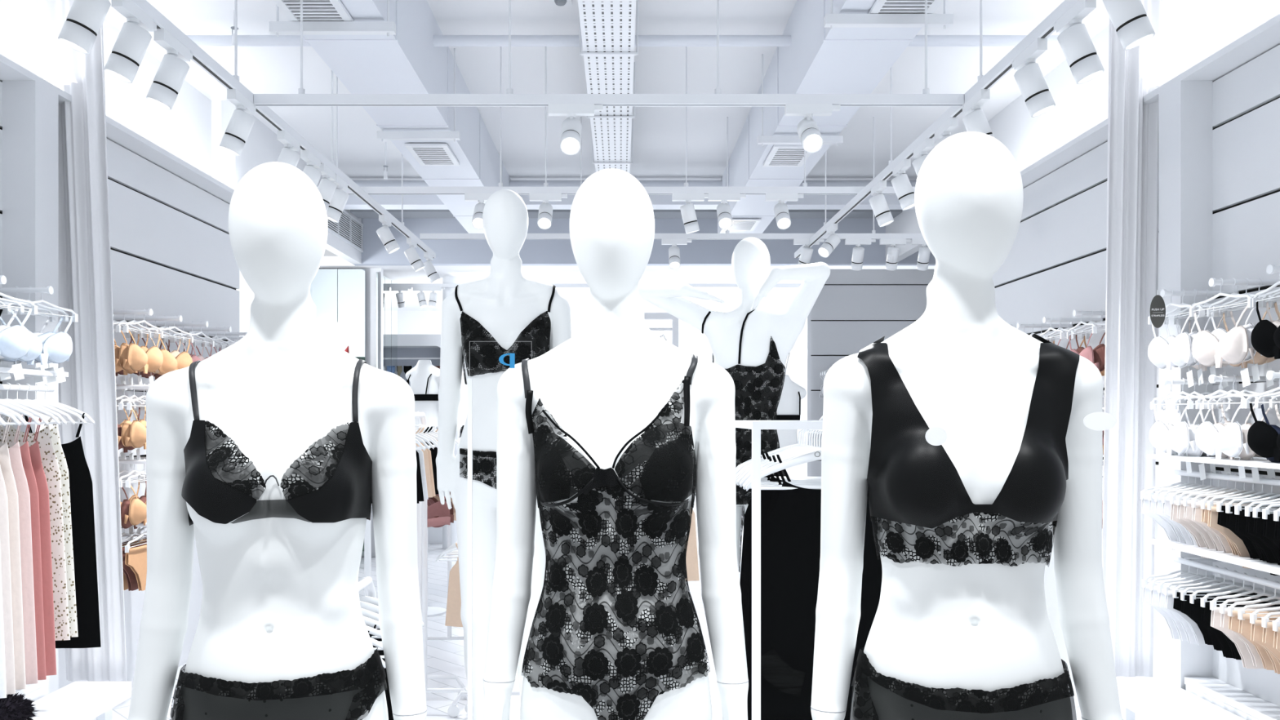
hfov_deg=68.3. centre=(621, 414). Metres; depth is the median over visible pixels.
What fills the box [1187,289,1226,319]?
hanger
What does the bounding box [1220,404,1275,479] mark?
sports bra
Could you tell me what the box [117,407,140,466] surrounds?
sports bra
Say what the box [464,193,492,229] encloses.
track spotlight
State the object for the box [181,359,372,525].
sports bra
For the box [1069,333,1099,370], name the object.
sports bra
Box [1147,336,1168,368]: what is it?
cup
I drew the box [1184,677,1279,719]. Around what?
base cabinet
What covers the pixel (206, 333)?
rail
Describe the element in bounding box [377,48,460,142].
support
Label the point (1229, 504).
hanger
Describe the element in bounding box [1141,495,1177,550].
panties
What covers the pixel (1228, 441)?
cup
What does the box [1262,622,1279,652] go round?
panties
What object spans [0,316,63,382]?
sports bra
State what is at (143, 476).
hanger
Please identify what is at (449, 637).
rack
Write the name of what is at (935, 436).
window sticker
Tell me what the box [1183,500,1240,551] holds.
panties
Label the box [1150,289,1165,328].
hanging sign
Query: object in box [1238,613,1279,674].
panties
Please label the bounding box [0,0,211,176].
wall
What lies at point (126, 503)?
cup
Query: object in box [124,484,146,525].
sports bra
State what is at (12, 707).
slipper
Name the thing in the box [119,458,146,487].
hanger
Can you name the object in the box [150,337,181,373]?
sports bra
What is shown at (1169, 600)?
panties
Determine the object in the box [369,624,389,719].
camisole
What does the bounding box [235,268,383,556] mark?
wall panel
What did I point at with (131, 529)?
sports bra
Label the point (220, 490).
cup
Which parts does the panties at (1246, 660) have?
panel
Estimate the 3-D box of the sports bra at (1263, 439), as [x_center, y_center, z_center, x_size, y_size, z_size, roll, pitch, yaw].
[2.336,0.094,3.340,0.110,0.285,0.304,0,0,-2]
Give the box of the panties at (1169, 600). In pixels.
[1164,590,1247,645]
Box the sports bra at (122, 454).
[119,409,132,464]
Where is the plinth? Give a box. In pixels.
[710,689,722,719]
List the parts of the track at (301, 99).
rod, rod, rail, rod, rod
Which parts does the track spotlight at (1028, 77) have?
stem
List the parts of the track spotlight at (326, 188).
stem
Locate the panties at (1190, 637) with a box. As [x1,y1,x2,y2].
[1157,588,1236,644]
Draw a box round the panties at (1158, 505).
[1155,496,1191,543]
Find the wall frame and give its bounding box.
[644,312,678,347]
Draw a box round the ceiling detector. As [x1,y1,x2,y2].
[549,0,572,5]
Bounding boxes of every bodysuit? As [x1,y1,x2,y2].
[521,353,710,719]
[694,309,789,572]
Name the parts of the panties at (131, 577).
panel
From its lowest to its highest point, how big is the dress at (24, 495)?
1.053 m
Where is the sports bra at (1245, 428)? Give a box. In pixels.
[1211,404,1261,482]
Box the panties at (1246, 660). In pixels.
[1210,606,1263,668]
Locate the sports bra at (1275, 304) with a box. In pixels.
[1274,302,1279,319]
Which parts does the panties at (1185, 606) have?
panel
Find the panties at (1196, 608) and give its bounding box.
[1190,599,1274,657]
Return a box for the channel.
[350,209,902,217]
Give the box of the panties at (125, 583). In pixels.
[121,539,142,590]
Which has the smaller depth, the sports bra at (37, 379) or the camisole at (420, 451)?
the sports bra at (37, 379)
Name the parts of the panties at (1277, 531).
panel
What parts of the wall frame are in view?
rail, post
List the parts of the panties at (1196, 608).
panel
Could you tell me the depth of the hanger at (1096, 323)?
4.82 m
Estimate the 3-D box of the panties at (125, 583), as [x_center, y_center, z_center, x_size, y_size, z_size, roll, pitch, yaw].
[-2.487,0.762,4.730,0.024,0.230,0.330,0,0,0]
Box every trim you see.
[0,53,234,204]
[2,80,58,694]
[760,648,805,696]
[1019,13,1279,188]
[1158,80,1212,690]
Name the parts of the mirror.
panel, panel, panel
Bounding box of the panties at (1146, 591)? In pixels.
[1142,584,1219,639]
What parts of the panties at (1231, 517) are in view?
panel, panel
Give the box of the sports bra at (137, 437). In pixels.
[124,407,146,448]
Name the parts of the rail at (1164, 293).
wall plate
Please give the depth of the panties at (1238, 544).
3.61 m
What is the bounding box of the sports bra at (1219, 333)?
[1211,307,1262,382]
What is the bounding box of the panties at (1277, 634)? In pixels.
[1273,626,1279,650]
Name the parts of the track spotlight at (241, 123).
stem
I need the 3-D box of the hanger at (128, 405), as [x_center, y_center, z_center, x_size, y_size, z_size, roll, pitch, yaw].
[-2.390,-0.090,4.730,0.018,0.133,0.336,0,0,-3]
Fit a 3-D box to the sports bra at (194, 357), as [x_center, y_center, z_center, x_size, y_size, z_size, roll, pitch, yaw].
[-2.396,-0.257,5.370,0.110,0.313,0.304,0,0,-2]
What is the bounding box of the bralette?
[857,333,1079,566]
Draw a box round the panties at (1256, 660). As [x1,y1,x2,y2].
[1220,608,1263,666]
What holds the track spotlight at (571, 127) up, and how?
hanging from the track at (301, 99)
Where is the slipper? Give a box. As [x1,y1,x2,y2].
[0,692,37,719]
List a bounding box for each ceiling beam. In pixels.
[155,35,1060,46]
[343,195,915,209]
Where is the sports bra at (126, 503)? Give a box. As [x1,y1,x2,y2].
[120,480,146,542]
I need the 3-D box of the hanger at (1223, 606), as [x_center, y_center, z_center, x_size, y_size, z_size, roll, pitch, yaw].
[2.420,0.679,3.552,0.336,0.133,0.018,0,0,-3]
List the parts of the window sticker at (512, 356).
letter stem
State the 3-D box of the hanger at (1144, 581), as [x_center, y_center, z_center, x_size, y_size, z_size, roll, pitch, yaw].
[2.420,0.679,4.080,0.336,0.133,0.018,0,0,-2]
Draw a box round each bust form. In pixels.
[405,360,446,617]
[774,374,806,448]
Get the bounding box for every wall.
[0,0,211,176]
[0,81,361,690]
[310,269,365,555]
[352,217,935,476]
[397,311,805,515]
[885,0,1279,262]
[992,44,1279,719]
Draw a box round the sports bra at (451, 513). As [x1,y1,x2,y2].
[434,491,453,523]
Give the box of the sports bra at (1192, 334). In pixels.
[1165,315,1203,385]
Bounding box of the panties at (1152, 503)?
[1148,494,1196,542]
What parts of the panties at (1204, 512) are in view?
panel, panel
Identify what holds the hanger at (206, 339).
hanging from the rail at (228, 329)
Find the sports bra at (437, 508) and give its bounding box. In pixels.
[426,496,450,527]
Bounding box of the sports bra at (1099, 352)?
[1075,332,1105,379]
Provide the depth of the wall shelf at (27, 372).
3.89 m
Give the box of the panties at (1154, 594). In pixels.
[1150,586,1227,641]
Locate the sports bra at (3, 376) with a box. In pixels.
[0,307,18,380]
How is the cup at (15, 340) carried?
on the sports bra at (15, 340)
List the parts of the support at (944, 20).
rod, rod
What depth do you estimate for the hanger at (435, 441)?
4.29 m
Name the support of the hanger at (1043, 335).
hanging from the rail at (1019, 325)
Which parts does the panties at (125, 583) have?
panel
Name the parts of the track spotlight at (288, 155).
stem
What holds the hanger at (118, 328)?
hanging from the rail at (149, 311)
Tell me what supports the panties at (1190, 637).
hanging from the hanger at (1160, 586)
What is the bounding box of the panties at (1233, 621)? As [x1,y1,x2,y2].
[1228,610,1278,670]
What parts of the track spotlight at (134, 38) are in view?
stem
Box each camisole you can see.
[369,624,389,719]
[371,480,418,503]
[372,628,393,719]
[414,427,428,499]
[415,426,432,497]
[415,449,423,501]
[419,426,435,496]
[423,426,438,494]
[426,426,437,457]
[444,542,462,626]
[684,506,699,581]
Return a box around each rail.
[0,275,6,284]
[0,285,53,294]
[0,383,54,391]
[112,308,152,315]
[113,314,182,326]
[115,383,151,389]
[115,389,147,391]
[118,457,146,459]
[118,459,146,463]
[131,522,146,526]
[140,321,208,327]
[167,326,231,335]
[192,331,247,339]
[213,335,244,343]
[1016,321,1072,332]
[1042,315,1102,327]
[1072,310,1105,316]
[1160,285,1239,302]
[1160,374,1239,390]
[1173,469,1279,486]
[1173,556,1279,589]
[1208,278,1279,286]
[1208,374,1279,383]
[1266,264,1279,274]
[1266,370,1279,380]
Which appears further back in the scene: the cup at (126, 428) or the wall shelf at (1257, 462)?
the cup at (126, 428)
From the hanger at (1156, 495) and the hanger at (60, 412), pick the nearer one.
the hanger at (60, 412)
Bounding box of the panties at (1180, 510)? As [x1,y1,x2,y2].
[1177,500,1215,549]
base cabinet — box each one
[9,677,48,701]
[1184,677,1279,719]
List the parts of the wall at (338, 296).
panel, panel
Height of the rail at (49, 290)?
0.070 m
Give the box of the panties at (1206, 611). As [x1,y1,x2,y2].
[1200,601,1279,659]
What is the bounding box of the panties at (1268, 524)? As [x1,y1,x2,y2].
[1262,514,1279,544]
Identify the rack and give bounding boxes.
[358,576,376,628]
[364,412,467,713]
[417,501,467,699]
[447,690,519,717]
[735,420,822,719]
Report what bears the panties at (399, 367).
hanging from the display niche
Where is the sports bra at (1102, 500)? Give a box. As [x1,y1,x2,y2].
[1102,500,1102,528]
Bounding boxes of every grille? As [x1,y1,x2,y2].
[272,0,353,21]
[404,143,459,165]
[724,218,760,231]
[763,144,810,166]
[867,0,942,13]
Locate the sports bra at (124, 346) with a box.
[115,329,148,384]
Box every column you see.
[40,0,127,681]
[442,276,459,549]
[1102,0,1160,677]
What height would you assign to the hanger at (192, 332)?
0.133 m
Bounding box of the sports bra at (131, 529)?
[120,480,139,539]
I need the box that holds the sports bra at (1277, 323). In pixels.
[1266,302,1279,359]
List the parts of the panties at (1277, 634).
panel, panel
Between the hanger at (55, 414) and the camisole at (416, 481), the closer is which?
the hanger at (55, 414)
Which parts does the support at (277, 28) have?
rod, rod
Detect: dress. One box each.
[0,414,15,694]
[0,417,26,689]
[0,417,56,675]
[0,548,6,698]
[8,414,38,684]
[19,417,46,679]
[24,413,101,648]
[739,475,775,609]
[742,456,769,627]
[743,452,773,640]
[745,451,782,678]
[747,456,781,719]
[748,455,849,719]
[760,454,882,715]
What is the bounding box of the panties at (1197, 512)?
[1191,502,1231,552]
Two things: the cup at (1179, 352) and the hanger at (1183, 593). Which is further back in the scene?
the cup at (1179, 352)
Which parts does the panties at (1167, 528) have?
panel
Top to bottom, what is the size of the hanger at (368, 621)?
0.168 m
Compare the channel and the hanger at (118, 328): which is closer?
the hanger at (118, 328)
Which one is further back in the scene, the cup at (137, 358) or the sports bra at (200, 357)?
the sports bra at (200, 357)
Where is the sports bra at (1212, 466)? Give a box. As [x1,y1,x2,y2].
[1177,404,1216,473]
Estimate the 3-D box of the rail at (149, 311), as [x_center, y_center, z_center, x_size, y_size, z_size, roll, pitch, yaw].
[-2.539,-0.510,4.730,0.370,0.070,0.040,0,0,0]
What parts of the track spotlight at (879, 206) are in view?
stem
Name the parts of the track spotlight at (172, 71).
stem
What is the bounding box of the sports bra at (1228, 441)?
[1195,404,1248,479]
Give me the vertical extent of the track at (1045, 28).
0.962 m
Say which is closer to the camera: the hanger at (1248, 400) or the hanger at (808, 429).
the hanger at (808, 429)
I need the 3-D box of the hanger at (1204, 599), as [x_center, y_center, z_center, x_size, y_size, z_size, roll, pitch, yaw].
[2.420,0.679,3.669,0.336,0.133,0.018,0,0,-3]
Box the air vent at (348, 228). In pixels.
[327,209,363,252]
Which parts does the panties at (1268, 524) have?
panel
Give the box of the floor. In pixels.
[92,515,1081,719]
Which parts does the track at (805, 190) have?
rod, rod, rod, rail, rod, rod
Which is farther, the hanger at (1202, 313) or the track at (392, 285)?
the track at (392, 285)
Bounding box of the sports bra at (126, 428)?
[117,406,146,459]
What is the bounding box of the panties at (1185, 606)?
[1181,595,1267,650]
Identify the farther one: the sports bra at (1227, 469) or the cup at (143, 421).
the cup at (143, 421)
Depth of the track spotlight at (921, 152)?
4.43 m
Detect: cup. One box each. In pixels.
[0,324,10,359]
[0,324,30,359]
[2,358,18,361]
[17,330,43,361]
[25,331,43,363]
[35,331,56,363]
[42,331,72,363]
[114,344,122,372]
[117,423,124,449]
[119,342,129,370]
[120,499,132,528]
[121,419,132,446]
[127,342,147,371]
[128,494,139,501]
[128,497,146,525]
[129,420,146,448]
[137,346,148,372]
[138,419,146,426]
[139,495,146,522]
[141,370,155,377]
[145,346,163,372]
[158,348,177,374]
[170,350,180,357]
[175,351,192,369]
[181,419,257,525]
[191,354,201,362]
[196,355,204,360]
[287,421,372,522]
[439,498,453,514]
[450,497,455,512]
[532,431,595,507]
[820,384,823,398]
[1070,349,1079,354]
[1075,346,1084,353]
[1079,346,1093,364]
[1093,343,1105,371]
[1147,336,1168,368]
[1149,420,1169,452]
[1165,335,1178,367]
[1165,421,1189,453]
[1165,423,1177,455]
[1166,332,1191,367]
[1184,423,1203,456]
[1188,330,1198,365]
[1191,330,1219,366]
[1191,364,1202,369]
[1195,421,1218,455]
[1211,328,1226,361]
[1213,422,1228,457]
[1214,421,1243,457]
[1217,324,1248,364]
[1228,330,1240,366]
[1238,422,1255,459]
[1243,323,1256,360]
[1247,420,1278,457]
[1249,351,1269,364]
[1250,320,1277,357]
[1266,424,1279,462]
[1271,320,1279,359]
[1273,325,1279,348]
[1276,433,1279,449]
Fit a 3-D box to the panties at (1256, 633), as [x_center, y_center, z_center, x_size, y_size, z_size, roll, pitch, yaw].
[2.420,0.848,3.373,0.330,0.237,0.024,0,0,-1]
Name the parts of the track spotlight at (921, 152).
stem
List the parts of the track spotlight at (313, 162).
stem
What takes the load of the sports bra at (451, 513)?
hanging from the hanger
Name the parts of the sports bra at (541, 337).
lace trim, lace trim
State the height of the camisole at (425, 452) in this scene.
0.314 m
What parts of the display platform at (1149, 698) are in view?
leg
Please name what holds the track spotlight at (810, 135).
hanging from the track at (301, 99)
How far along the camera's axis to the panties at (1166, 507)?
3.92 m
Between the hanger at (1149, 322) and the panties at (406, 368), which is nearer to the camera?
the hanger at (1149, 322)
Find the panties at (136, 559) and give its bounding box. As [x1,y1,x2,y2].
[124,544,146,591]
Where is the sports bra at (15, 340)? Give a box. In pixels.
[0,309,32,380]
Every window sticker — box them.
[498,353,515,368]
[924,426,946,445]
[1083,412,1115,431]
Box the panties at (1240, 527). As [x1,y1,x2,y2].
[1235,511,1279,575]
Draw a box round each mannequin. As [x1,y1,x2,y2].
[128,161,426,719]
[435,189,571,719]
[483,168,748,719]
[638,236,830,717]
[810,131,1123,719]
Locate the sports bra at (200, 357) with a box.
[182,342,204,360]
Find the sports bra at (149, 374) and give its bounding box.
[136,337,169,380]
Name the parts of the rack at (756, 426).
post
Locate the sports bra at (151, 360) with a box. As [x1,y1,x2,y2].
[122,330,163,383]
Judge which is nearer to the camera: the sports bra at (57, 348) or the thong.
the thong
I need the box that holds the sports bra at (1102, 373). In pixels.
[1084,336,1104,375]
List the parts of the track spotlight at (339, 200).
stem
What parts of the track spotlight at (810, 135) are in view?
stem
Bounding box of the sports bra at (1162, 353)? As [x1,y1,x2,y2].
[1147,315,1196,387]
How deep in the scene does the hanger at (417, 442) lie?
3.93 m
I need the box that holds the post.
[805,311,810,476]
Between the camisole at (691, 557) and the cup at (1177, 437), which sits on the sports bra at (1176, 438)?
the cup at (1177, 437)
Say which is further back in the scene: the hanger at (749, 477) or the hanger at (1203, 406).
the hanger at (1203, 406)
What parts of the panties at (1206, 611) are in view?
panel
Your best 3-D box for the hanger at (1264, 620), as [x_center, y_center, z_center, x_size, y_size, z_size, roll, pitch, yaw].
[2.420,0.679,3.317,0.336,0.133,0.018,0,0,-2]
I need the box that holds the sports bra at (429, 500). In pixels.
[426,497,435,504]
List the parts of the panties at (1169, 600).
panel, panel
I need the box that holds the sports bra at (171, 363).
[153,337,192,374]
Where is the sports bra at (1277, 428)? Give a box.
[1261,404,1279,462]
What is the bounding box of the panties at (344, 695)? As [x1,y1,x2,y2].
[170,647,387,719]
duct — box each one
[276,0,511,233]
[717,0,942,233]
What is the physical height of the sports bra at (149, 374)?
0.310 m
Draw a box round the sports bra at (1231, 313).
[1230,311,1279,326]
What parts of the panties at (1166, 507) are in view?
panel, panel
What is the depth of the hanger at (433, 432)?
4.57 m
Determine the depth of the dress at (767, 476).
3.04 m
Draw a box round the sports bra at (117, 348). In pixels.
[114,333,139,390]
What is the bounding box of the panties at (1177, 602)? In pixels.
[1173,591,1257,644]
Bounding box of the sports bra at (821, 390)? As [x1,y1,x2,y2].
[819,375,823,398]
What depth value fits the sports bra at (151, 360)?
4.66 m
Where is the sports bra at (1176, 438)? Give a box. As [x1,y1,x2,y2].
[1149,404,1195,474]
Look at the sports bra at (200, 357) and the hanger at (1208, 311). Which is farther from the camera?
the sports bra at (200, 357)
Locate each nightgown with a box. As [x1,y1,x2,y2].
[0,417,70,640]
[5,414,78,636]
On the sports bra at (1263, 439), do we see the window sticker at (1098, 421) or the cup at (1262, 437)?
the cup at (1262, 437)
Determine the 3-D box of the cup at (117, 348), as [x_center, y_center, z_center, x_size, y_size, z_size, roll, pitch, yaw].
[-2.469,-0.279,4.658,0.059,0.138,0.139,0,0,0]
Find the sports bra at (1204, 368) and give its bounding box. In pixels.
[1188,316,1229,388]
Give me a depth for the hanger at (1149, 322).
3.98 m
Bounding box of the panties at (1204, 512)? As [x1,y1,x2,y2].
[1201,502,1249,555]
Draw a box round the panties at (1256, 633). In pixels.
[1250,619,1279,664]
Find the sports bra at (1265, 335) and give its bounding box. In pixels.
[1250,301,1279,359]
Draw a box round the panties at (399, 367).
[397,365,402,376]
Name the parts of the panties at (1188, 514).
panel, panel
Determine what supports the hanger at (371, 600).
hanging from the rack at (367, 582)
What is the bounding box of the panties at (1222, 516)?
[1217,505,1259,559]
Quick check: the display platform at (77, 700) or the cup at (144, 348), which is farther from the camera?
the cup at (144, 348)
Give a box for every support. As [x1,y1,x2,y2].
[269,0,395,36]
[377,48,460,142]
[757,53,843,146]
[823,0,953,29]
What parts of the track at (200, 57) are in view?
rod, rod, rod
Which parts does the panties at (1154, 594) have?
panel, panel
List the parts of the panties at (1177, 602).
panel, panel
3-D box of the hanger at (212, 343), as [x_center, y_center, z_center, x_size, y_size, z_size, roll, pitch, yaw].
[-2.390,-0.465,5.370,0.018,0.133,0.336,0,0,-2]
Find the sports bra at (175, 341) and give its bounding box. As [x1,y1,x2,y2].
[175,341,192,355]
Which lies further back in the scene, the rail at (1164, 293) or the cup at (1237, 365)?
the rail at (1164, 293)
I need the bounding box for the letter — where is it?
[498,353,509,365]
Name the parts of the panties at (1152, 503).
panel, panel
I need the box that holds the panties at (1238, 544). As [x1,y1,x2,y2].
[1207,506,1252,568]
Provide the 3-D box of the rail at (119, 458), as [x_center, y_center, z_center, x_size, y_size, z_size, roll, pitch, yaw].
[-2.539,0.240,5.050,0.370,0.070,0.040,0,0,0]
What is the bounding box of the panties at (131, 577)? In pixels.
[122,541,146,591]
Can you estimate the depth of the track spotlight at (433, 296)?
10.77 m
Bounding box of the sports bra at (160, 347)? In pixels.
[130,335,162,381]
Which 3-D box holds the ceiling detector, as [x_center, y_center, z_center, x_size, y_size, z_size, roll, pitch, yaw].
[-0.326,-2.225,5.079,0.120,0.030,0.120,0,0,0]
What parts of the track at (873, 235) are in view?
rod, rail, rod, rod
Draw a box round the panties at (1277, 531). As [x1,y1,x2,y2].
[1274,515,1279,540]
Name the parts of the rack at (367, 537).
frame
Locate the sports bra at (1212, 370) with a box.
[1176,316,1216,376]
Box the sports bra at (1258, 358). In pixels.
[1222,307,1275,387]
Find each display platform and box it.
[31,681,131,719]
[1116,677,1245,719]
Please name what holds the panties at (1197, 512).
hanging from the hanger at (1195, 500)
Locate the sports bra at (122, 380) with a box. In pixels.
[115,334,133,391]
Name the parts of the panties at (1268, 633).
panel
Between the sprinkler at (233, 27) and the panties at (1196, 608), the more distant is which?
the sprinkler at (233, 27)
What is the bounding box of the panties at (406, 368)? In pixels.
[403,365,412,382]
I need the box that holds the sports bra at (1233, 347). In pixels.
[1191,305,1253,387]
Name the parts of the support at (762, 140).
rod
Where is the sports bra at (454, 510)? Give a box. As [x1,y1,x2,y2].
[426,494,456,520]
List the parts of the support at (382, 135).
rod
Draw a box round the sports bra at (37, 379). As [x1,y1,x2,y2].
[0,316,50,382]
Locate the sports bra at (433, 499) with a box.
[429,497,438,502]
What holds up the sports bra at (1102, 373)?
hanging from the hanger at (1082, 335)
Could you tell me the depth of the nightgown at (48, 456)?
3.87 m
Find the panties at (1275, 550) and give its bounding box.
[1245,511,1279,564]
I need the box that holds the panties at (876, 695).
[849,646,1076,719]
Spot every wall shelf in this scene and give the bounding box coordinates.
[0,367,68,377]
[1146,453,1279,469]
[1146,538,1279,575]
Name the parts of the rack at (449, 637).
frame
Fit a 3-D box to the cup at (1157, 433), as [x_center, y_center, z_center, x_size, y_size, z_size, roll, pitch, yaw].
[2.317,0.093,4.074,0.059,0.137,0.139,0,0,5]
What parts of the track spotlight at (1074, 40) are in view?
stem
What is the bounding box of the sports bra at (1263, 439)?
[1247,401,1279,461]
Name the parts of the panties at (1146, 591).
panel, panel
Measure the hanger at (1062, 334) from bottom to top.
0.133 m
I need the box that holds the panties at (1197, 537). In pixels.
[1170,500,1212,559]
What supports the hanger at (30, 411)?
hanging from the rail at (3, 387)
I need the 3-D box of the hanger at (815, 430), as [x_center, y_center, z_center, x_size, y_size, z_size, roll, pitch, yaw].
[0.585,0.119,2.894,0.460,0.194,0.015,0,0,0]
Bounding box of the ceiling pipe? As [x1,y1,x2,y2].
[352,180,916,186]
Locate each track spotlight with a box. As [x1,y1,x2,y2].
[57,0,111,53]
[103,0,156,83]
[146,28,192,109]
[219,88,256,155]
[276,130,300,167]
[300,149,321,186]
[317,163,337,210]
[326,174,349,222]
[376,214,399,253]
[391,287,411,307]
[404,237,425,271]
[413,287,429,307]
[422,251,439,283]
[424,287,444,307]
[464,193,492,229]
[529,193,567,229]
[547,103,603,155]
[661,238,691,269]
[671,193,708,233]
[707,193,746,229]
[765,193,803,229]
[784,103,840,153]
[793,238,823,264]
[817,222,840,257]
[844,238,875,271]
[868,180,893,226]
[880,238,911,271]
[890,158,915,210]
[911,137,933,176]
[911,238,930,271]
[933,116,958,146]
[962,88,994,137]
[1012,37,1055,116]
[1053,0,1104,84]
[1102,0,1155,49]
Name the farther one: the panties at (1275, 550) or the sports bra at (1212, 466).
the sports bra at (1212, 466)
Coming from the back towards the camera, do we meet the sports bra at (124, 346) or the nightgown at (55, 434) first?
the sports bra at (124, 346)
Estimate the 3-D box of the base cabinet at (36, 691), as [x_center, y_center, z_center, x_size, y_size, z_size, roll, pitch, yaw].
[-2.614,1.350,3.230,0.208,0.400,1.820,0,0,0]
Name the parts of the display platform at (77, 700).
leg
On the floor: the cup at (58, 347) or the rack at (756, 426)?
the rack at (756, 426)
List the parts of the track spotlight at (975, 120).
stem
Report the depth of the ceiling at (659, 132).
6.29 m
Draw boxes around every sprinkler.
[231,9,238,47]
[382,142,387,179]
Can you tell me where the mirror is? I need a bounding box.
[376,271,397,375]
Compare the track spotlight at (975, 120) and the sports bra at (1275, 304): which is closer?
the sports bra at (1275, 304)
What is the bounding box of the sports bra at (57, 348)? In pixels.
[10,308,73,382]
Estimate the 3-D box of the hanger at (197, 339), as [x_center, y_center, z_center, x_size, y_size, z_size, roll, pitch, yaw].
[-2.490,-0.465,5.690,0.018,0.133,0.336,0,0,4]
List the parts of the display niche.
rail, panel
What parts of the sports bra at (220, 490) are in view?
lace panel, lace panel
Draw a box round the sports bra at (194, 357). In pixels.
[190,342,212,362]
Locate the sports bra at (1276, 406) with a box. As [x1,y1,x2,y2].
[1275,404,1279,422]
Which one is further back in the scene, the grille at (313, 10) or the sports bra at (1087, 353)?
the sports bra at (1087, 353)
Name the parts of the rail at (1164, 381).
wall plate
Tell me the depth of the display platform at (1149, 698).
3.98 m
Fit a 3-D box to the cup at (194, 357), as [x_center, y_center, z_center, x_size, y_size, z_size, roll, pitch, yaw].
[-2.368,-0.263,5.298,0.059,0.147,0.139,0,0,-2]
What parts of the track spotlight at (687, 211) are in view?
stem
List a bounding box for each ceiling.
[105,0,1109,182]
[319,256,935,311]
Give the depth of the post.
9.85 m
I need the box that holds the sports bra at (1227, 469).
[1184,406,1231,480]
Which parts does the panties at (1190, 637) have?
panel, panel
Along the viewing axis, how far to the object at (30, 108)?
4.15 m
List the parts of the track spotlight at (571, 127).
stem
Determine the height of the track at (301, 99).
0.962 m
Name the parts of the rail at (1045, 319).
wall plate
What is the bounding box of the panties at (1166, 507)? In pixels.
[1162,497,1222,545]
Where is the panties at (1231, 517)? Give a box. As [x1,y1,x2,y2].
[1226,506,1279,560]
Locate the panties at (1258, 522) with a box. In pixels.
[1253,511,1279,548]
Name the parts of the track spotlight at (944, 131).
stem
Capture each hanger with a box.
[0,286,68,322]
[0,292,37,314]
[0,297,24,314]
[0,301,6,315]
[0,383,48,425]
[0,383,85,424]
[0,384,94,424]
[0,400,39,425]
[0,404,26,425]
[0,408,20,425]
[0,416,5,426]
[3,286,55,322]
[4,286,78,322]
[4,382,60,424]
[13,382,66,424]
[22,383,75,424]
[113,308,136,337]
[113,308,142,337]
[115,308,151,337]
[115,395,135,410]
[116,383,142,410]
[118,383,145,410]
[119,458,142,482]
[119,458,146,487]
[121,528,142,544]
[121,528,146,546]
[123,308,163,337]
[124,526,146,552]
[125,315,165,342]
[125,458,146,487]
[126,383,146,409]
[128,526,146,541]
[137,315,171,342]
[140,475,145,482]
[144,315,184,342]
[154,315,193,342]
[163,321,186,346]
[171,321,194,346]
[177,321,205,346]
[186,321,214,346]
[193,332,222,350]
[200,326,229,346]
[208,326,235,346]
[214,335,231,350]
[225,331,238,347]
[359,577,423,627]
[360,600,380,631]
[360,608,381,638]
[362,615,382,642]
[365,625,382,650]
[370,637,384,657]
[380,657,386,668]
[414,423,455,444]
[414,425,437,435]
[414,426,437,436]
[415,430,437,447]
[415,431,437,448]
[415,434,433,448]
[415,436,429,449]
[415,439,424,450]
[416,428,437,445]
[417,411,458,444]
[435,545,457,561]
[440,543,457,558]
[443,543,457,555]
[736,429,808,479]
[736,429,821,477]
[736,429,821,478]
[736,429,821,479]
[736,430,821,479]
[736,430,821,480]
[736,430,821,484]
[737,430,821,485]
[739,430,822,487]
[740,432,822,487]
[742,436,822,488]
[744,448,821,489]
[746,449,821,490]
[1030,323,1045,338]
[1039,316,1064,338]
[1045,316,1073,341]
[1049,316,1089,342]
[1066,310,1097,338]
[1072,310,1105,338]
[1080,310,1105,338]
[1140,468,1221,499]
[1142,556,1220,587]
[1147,289,1191,324]
[1148,476,1227,500]
[1149,559,1227,590]
[1150,377,1193,409]
[1154,470,1215,502]
[1157,560,1238,592]
[1159,377,1207,409]
[1161,471,1244,502]
[1162,289,1204,324]
[1164,563,1247,595]
[1169,471,1251,504]
[1172,289,1218,324]
[1173,377,1216,409]
[1173,564,1257,598]
[1176,472,1262,505]
[1180,567,1268,600]
[1182,473,1271,506]
[1183,377,1234,408]
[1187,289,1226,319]
[1189,278,1252,316]
[1189,569,1278,604]
[1191,474,1275,507]
[1195,374,1245,408]
[1200,475,1260,509]
[1200,572,1279,607]
[1206,278,1261,316]
[1207,374,1258,408]
[1207,483,1278,510]
[1209,575,1279,610]
[1216,386,1279,408]
[1217,476,1279,511]
[1218,278,1276,316]
[1219,577,1279,613]
[1225,278,1279,316]
[1225,477,1279,513]
[1227,580,1279,616]
[1234,493,1279,515]
[1238,600,1279,619]
[1244,370,1279,408]
[1244,497,1279,516]
[1249,606,1279,623]
[1252,264,1279,307]
[1253,501,1279,517]
[1255,391,1279,408]
[1261,288,1279,307]
[1261,611,1279,627]
[1262,503,1279,519]
[1268,291,1279,307]
[1269,394,1279,408]
[1272,617,1279,631]
[1273,507,1279,520]
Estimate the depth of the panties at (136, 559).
4.67 m
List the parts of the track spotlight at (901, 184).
stem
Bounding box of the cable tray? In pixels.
[577,0,638,173]
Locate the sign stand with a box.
[467,377,472,719]
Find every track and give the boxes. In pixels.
[131,0,435,257]
[253,0,964,106]
[316,46,915,195]
[390,283,801,287]
[419,116,923,239]
[794,0,1078,257]
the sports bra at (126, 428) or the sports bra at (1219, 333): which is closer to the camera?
the sports bra at (1219, 333)
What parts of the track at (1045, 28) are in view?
rod, rod, rod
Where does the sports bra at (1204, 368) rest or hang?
hanging from the hanger at (1206, 304)
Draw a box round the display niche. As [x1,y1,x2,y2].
[397,334,442,543]
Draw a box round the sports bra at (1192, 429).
[1163,405,1208,480]
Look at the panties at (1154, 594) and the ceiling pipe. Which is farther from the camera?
the ceiling pipe

